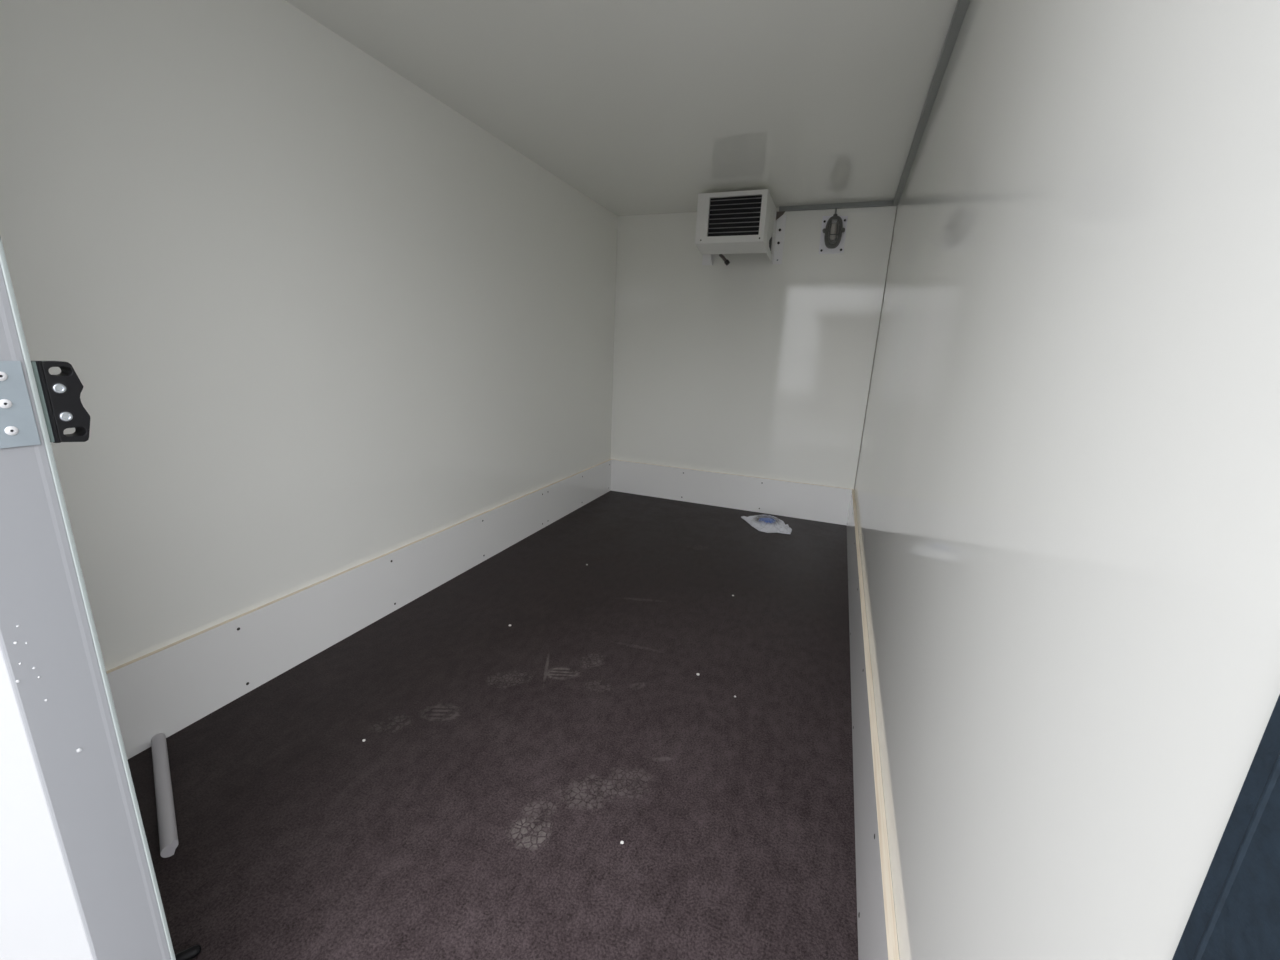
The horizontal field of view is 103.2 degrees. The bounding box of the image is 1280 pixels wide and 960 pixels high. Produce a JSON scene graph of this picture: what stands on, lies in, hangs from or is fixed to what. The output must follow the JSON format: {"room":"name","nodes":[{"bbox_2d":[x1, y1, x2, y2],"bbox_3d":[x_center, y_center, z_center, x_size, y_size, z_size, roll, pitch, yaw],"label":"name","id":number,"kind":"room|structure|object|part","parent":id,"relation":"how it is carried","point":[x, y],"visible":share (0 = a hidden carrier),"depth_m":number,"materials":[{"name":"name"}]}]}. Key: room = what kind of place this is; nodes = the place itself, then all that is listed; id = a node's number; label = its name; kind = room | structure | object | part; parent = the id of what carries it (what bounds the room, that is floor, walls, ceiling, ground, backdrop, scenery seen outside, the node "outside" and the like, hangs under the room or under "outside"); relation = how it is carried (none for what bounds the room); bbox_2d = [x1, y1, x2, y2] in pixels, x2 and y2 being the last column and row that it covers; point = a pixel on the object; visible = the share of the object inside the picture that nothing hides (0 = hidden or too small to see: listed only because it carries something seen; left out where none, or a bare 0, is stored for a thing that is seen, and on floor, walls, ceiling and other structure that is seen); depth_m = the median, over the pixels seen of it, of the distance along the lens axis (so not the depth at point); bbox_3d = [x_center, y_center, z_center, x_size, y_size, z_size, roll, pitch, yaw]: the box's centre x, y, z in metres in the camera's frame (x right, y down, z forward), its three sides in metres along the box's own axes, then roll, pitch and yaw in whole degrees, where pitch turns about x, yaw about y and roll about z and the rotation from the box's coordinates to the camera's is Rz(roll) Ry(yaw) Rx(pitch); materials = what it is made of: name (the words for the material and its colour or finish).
{"room":"cargo space","nodes":[
{"label":"cargo space","id":0,"kind":"room"},
{"bbox_2d":[0,649,92,959],"bbox_3d":[-0.580,-0.065,0.467,1.787,2.000,0.064,8,15,20],"label":"wall","id":1,"kind":"structure","parent":0,"point":[40,919],"depth_m":0.62,"materials":[{"name":"white"}]},
{"bbox_2d":[0,237,175,959],"bbox_3d":[-0.618,-0.048,0.486,0.005,1.955,0.068,8,15,20],"label":"door frame","id":2,"kind":"structure","parent":1,"relation":"attached to","point":[90,795],"depth_m":0.56,"materials":[{"name":"grey metal"}]},
{"bbox_2d":[0,361,89,448],"bbox_3d":[-0.615,-0.075,0.504,0.026,0.085,0.090,8,15,20],"label":"latch keeper","id":3,"kind":"object","parent":2,"relation":"attached to","point":[59,394],"visible":1,"depth_m":0.51,"materials":[{"name":"metal"}]},
{"bbox_3d":[-0.613,-0.071,0.481,0.002,0.082,0.048,8,15,20],"label":"riveted plate","id":4,"kind":"part","parent":3,"relation":"part of","materials":[{"name":"metal"}]},
{"bbox_2d":[0,0,617,670],"bbox_3d":[-0.832,-0.533,2.287,0.045,2.000,3.386,8,15,20],"label":"wall","id":5,"kind":"structure","parent":0,"point":[316,320],"depth_m":1.50,"materials":[{"name":"white plastic"}]},
{"bbox_2d":[106,459,610,759],"bbox_3d":[-0.832,0.311,2.512,0.016,0.252,3.302,8,15,20],"label":"baseboard","id":6,"kind":"structure","parent":5,"relation":"attached to","point":[165,690],"depth_m":1.72,"materials":[{"name":"white plastic"}]},
{"bbox_2d":[128,491,857,959],"bbox_3d":[-0.016,0.572,2.245,1.877,0.050,3.430,8,15,20],"label":"floor","id":7,"kind":"structure","parent":0,"point":[492,791],"depth_m":1.32,"materials":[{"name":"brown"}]},
{"bbox_2d":[151,733,178,857],"bbox_3d":[-1.143,0.739,1.216,0.029,0.029,0.429,-11,20,-44],"label":"bar","id":8,"kind":"object","parent":7,"relation":"on","point":[167,828],"visible":1,"depth_m":1.18,"materials":[{"name":"grey metal"}]},
{"bbox_2d":[175,945,200,959],"bbox_3d":[-0.805,0.841,0.894,0.048,0.018,0.018,-7,17,-35],"label":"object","id":9,"kind":"object","parent":7,"relation":"on","point":[192,952],"visible":0.96,"depth_m":0.89,"materials":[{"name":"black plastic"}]},
{"bbox_2d":[741,515,791,533],"bbox_3d":[0.852,0.270,3.360,0.236,0.065,0.354,0,14,-12],"label":"plastic bag","id":10,"kind":"object","parent":7,"relation":"on","point":[780,527],"visible":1,"depth_m":3.30,"materials":[{"name":"white plastic"}]},
{"bbox_2d":[758,518,775,523],"bbox_3d":[0.846,0.277,3.379,0.112,0.038,0.112,8,15,20],"label":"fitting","id":11,"kind":"object","parent":10,"relation":"in","point":[763,520],"visible":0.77,"depth_m":3.35,"materials":[{"name":"blue plastic"}]},
{"bbox_2d":[285,0,957,215],"bbox_3d":[0.073,-1.412,1.746,1.877,0.045,3.430,8,15,20],"label":"ceiling","id":12,"kind":"structure","parent":0,"point":[640,107],"depth_m":1.77,"materials":[{"name":"white plastic"}]},
{"bbox_2d":[611,206,896,488],"bbox_3d":[0.641,-0.780,3.532,1.877,2.000,0.045,8,15,20],"label":"wall","id":13,"kind":"structure","parent":0,"point":[753,366],"depth_m":3.46,"materials":[{"name":"white plastic"}]},
{"bbox_2d":[611,459,853,524],"bbox_3d":[0.592,0.072,3.716,1.786,0.252,0.016,8,15,20],"label":"baseboard","id":14,"kind":"structure","parent":13,"relation":"attached to","point":[829,504],"depth_m":3.67,"materials":[{"name":"white plastic"}]},
{"bbox_2d":[695,189,786,265],"bbox_3d":[0.587,-1.504,3.100,0.524,0.342,0.470,8,15,20],"label":"cooler","id":15,"kind":"object","parent":13,"relation":"attached to","point":[734,222],"visible":1,"depth_m":2.91,"materials":[{"name":"white"}]},
{"bbox_3d":[0.515,-1.492,2.885,0.396,0.266,0.018,8,15,20],"label":"panel","id":16,"kind":"part","parent":15,"relation":"part of","materials":[{"name":"white"}]},
{"bbox_3d":[0.790,-1.474,3.059,0.002,0.252,0.272,8,15,20],"label":"plate","id":17,"kind":"part","parent":15,"relation":"part of","materials":[{"name":"white metal"}]},
{"bbox_3d":[0.838,-1.519,3.176,0.004,0.288,0.138,8,15,20],"label":"bracket arm","id":18,"kind":"part","parent":15,"relation":"part of","materials":[{"name":"white metal"}]},
{"bbox_2d":[819,208,847,253],"bbox_3d":[1.176,-1.520,3.081,0.148,0.257,0.073,8,15,20],"label":"lamp","id":19,"kind":"object","parent":13,"relation":"attached to","point":[833,229],"visible":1,"depth_m":3.09,"materials":[{"name":"grey plastic"}]},
{"bbox_2d":[779,200,892,211],"bbox_3d":[1.177,-1.659,3.074,0.648,0.025,0.025,8,15,20],"label":"cable trunking","id":20,"kind":"object","parent":13,"relation":"attached to","point":[889,202],"visible":0.94,"depth_m":3.06,"materials":[{"name":"grey plastic"}]},
{"bbox_2d":[854,207,896,487],"bbox_3d":[1.467,-0.771,3.178,0.004,1.721,0.004,8,15,20],"label":"sealant","id":21,"kind":"structure","parent":13,"relation":"attached to","point":[896,207],"depth_m":3.15,"materials":[{"name":"grey"}]},
{"bbox_2d":[854,0,1279,959],"bbox_3d":[0.885,-0.306,1.692,0.045,2.000,3.320,8,15,20],"label":"wall","id":22,"kind":"structure","parent":0,"point":[1067,488],"depth_m":0.40,"materials":[{"name":"white"}]},
{"bbox_2d":[846,490,898,959],"bbox_3d":[0.821,0.534,1.921,0.016,0.252,3.274,8,15,20],"label":"baseboard","id":23,"kind":"structure","parent":22,"relation":"attached to","point":[876,920],"depth_m":1.10,"materials":[{"name":"white plastic"}]},
{"bbox_2d":[893,0,969,205],"bbox_3d":[0.896,-1.268,1.465,0.025,0.025,3.316,8,15,20],"label":"cable trunking","id":24,"kind":"object","parent":22,"relation":"attached to","point":[961,7],"visible":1,"depth_m":1.67,"materials":[{"name":"grey plastic"}]},
{"bbox_2d":[1172,694,1279,959],"bbox_3d":[0.252,0.086,0.120,0.042,2.050,0.164,8,15,20],"label":"seal","id":25,"kind":"object","parent":22,"relation":"attached to","point":[1235,914],"depth_m":0.21,"materials":[{"name":"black rubber"}]}
]}

